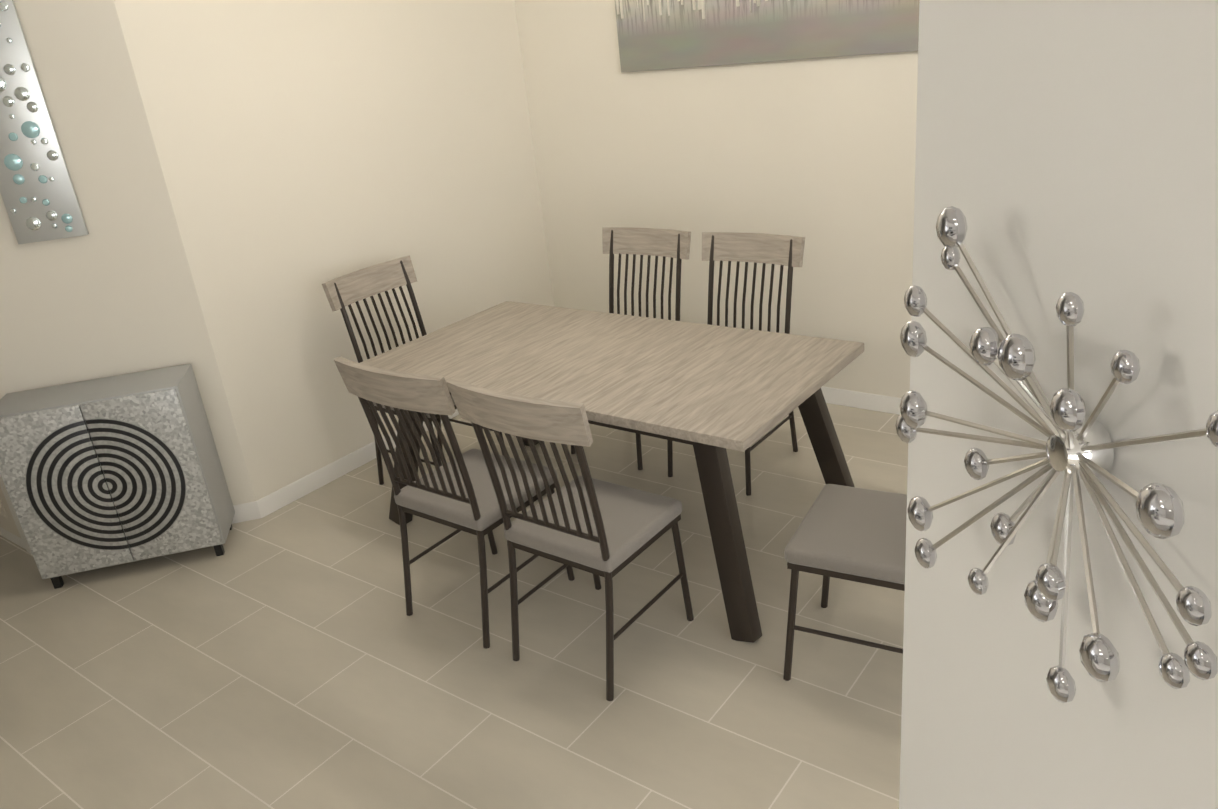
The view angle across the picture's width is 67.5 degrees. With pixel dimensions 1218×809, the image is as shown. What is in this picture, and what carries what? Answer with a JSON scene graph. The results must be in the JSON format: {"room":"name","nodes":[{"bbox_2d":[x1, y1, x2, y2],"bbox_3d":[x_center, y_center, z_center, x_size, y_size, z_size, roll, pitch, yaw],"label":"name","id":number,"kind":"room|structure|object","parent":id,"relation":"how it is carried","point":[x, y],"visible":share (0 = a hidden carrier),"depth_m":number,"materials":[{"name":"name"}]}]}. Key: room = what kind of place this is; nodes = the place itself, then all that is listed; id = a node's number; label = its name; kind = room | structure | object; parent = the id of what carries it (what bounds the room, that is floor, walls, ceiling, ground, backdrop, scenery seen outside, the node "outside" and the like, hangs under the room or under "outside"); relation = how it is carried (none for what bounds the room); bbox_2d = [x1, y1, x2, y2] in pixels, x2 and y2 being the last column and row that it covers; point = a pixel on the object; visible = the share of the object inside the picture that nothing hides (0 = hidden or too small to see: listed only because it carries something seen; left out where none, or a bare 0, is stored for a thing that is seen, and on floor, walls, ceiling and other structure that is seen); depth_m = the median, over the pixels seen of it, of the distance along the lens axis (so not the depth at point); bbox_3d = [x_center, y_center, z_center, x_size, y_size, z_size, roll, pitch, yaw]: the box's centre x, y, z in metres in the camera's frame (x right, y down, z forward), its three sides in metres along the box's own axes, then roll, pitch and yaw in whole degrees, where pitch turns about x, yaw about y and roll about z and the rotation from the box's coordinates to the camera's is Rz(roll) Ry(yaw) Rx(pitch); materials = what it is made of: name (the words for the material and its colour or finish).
{"room":"dining room","nodes":[
{"label":"dining room","id":0,"kind":"room"},
{"bbox_2d":[0,403,907,808],"bbox_3d":[-1.667,1.965,0.907,11.150,0.050,10.750,11,28,35],"label":"floor","id":1,"kind":"structure","parent":0,"point":[292,655],"depth_m":3.11,"materials":[{"name":"tile"}]},
{"bbox_2d":[0,364,234,588],"bbox_3d":[-2.090,0.309,3.894,0.740,0.800,0.308,-10,23,-10],"label":"base cabinet","id":2,"kind":"object","parent":1,"relation":"on","point":[98,473],"visible":0.98,"depth_m":3.75,"materials":[{"name":"grey"}]},
{"bbox_2d":[322,255,504,484],"bbox_3d":[-0.884,-0.124,4.312,0.553,1.033,0.512,11,28,35],"label":"dining chair","id":3,"kind":"object","parent":1,"relation":"on","point":[343,291],"visible":0.52,"depth_m":4.29,"materials":[{"name":"fabric"}]},
{"bbox_2d":[334,356,574,648],"bbox_3d":[-0.517,0.269,3.266,0.512,1.033,0.553,11,28,35],"label":"dining chair","id":4,"kind":"object","parent":1,"relation":"on","point":[457,492],"visible":0.92,"depth_m":3.11,"materials":[{"name":"fabric"}]},
{"bbox_2d":[446,378,693,700],"bbox_3d":[-0.085,0.351,2.953,0.512,1.033,0.553,11,28,35],"label":"dining chair","id":5,"kind":"object","parent":1,"relation":"on","point":[597,528],"visible":1,"depth_m":2.81,"materials":[{"name":"fabric"}]},
{"bbox_2d":[360,301,863,642],"bbox_3d":[-0.012,0.154,3.779,1.847,0.773,0.950,11,28,35],"label":"dining table","id":6,"kind":"object","parent":1,"relation":"on","point":[710,393],"visible":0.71,"depth_m":3.42,"materials":[{"name":"grey wood"}]},
{"bbox_2d":[571,227,690,469],"bbox_3d":[0.089,-0.292,4.456,0.512,1.033,0.553,11,28,35],"label":"dining chair","id":7,"kind":"object","parent":1,"relation":"on","point":[655,242],"visible":0.31,"depth_m":4.46,"materials":[{"name":"fabric"}]},
{"bbox_2d":[667,232,804,495],"bbox_3d":[0.553,-0.204,4.119,0.512,1.033,0.553,11,28,35],"label":"dining chair","id":8,"kind":"object","parent":1,"relation":"on","point":[772,249],"visible":0.58,"depth_m":4.13,"materials":[{"name":"fabric"}]},
{"bbox_2d":[783,484,906,680],"bbox_3d":[0.839,0.342,2.727,0.553,1.033,0.512,6,26,28],"label":"dining chair","id":9,"kind":"object","parent":1,"relation":"on","point":[854,534],"visible":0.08,"depth_m":2.72,"materials":[{"name":"fabric"}]},
{"bbox_2d":[0,0,1217,808],"bbox_3d":[-1.822,0.569,0.327,11.150,2.990,10.750,11,28,35],"label":"wall","id":10,"kind":"structure","parent":0,"point":[248,178],"depth_m":3.75,"materials":[{"name":"white paint"}]},
{"bbox_2d":[0,527,25,548],"bbox_3d":[-3.573,0.466,4.848,2.572,0.085,0.015,11,28,35],"label":"baseboard","id":11,"kind":"structure","parent":10,"relation":"attached to","point":[15,539],"depth_m":4.29,"materials":[{"name":"white paint"}]},
{"bbox_2d":[0,475,31,554],"bbox_3d":[-3.108,-0.349,4.047,0.940,2.100,0.020,11,28,35],"label":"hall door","id":12,"kind":"structure","parent":10,"relation":"in","point":[9,522],"depth_m":4.17,"materials":[{"name":"beige"}]},
{"bbox_2d":[0,0,88,243],"bbox_3d":[-2.277,-1.107,3.475,0.260,0.970,0.028,-10,23,-10],"label":"art panel","id":13,"kind":"object","parent":10,"relation":"attached to","point":[39,196],"visible":1,"depth_m":3.53,"materials":[{"name":"silver metal"}]},
{"bbox_2d":[615,0,918,72],"bbox_3d":[0.831,-1.864,4.147,1.970,0.560,0.038,11,28,35],"label":"canvas art","id":14,"kind":"object","parent":10,"relation":"attached to","point":[663,34],"visible":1,"depth_m":4.30,"materials":[{"name":"grey"}]},
{"bbox_2d":[821,386,900,414],"bbox_3d":[2.576,0.220,3.790,7.230,0.085,0.015,11,28,35],"label":"baseboard","id":15,"kind":"structure","parent":10,"relation":"attached to","point":[868,401],"depth_m":4.70,"materials":[{"name":"white paint"}]},
{"bbox_2d":[895,206,1217,702],"bbox_3d":[0.229,0.032,0.484,0.069,0.251,0.275,-9,23,-6],"label":"artwork","id":16,"kind":"object","parent":10,"relation":"attached to","point":[1076,445],"visible":1,"depth_m":0.47,"materials":[{"name":"silver metal"}]}
]}

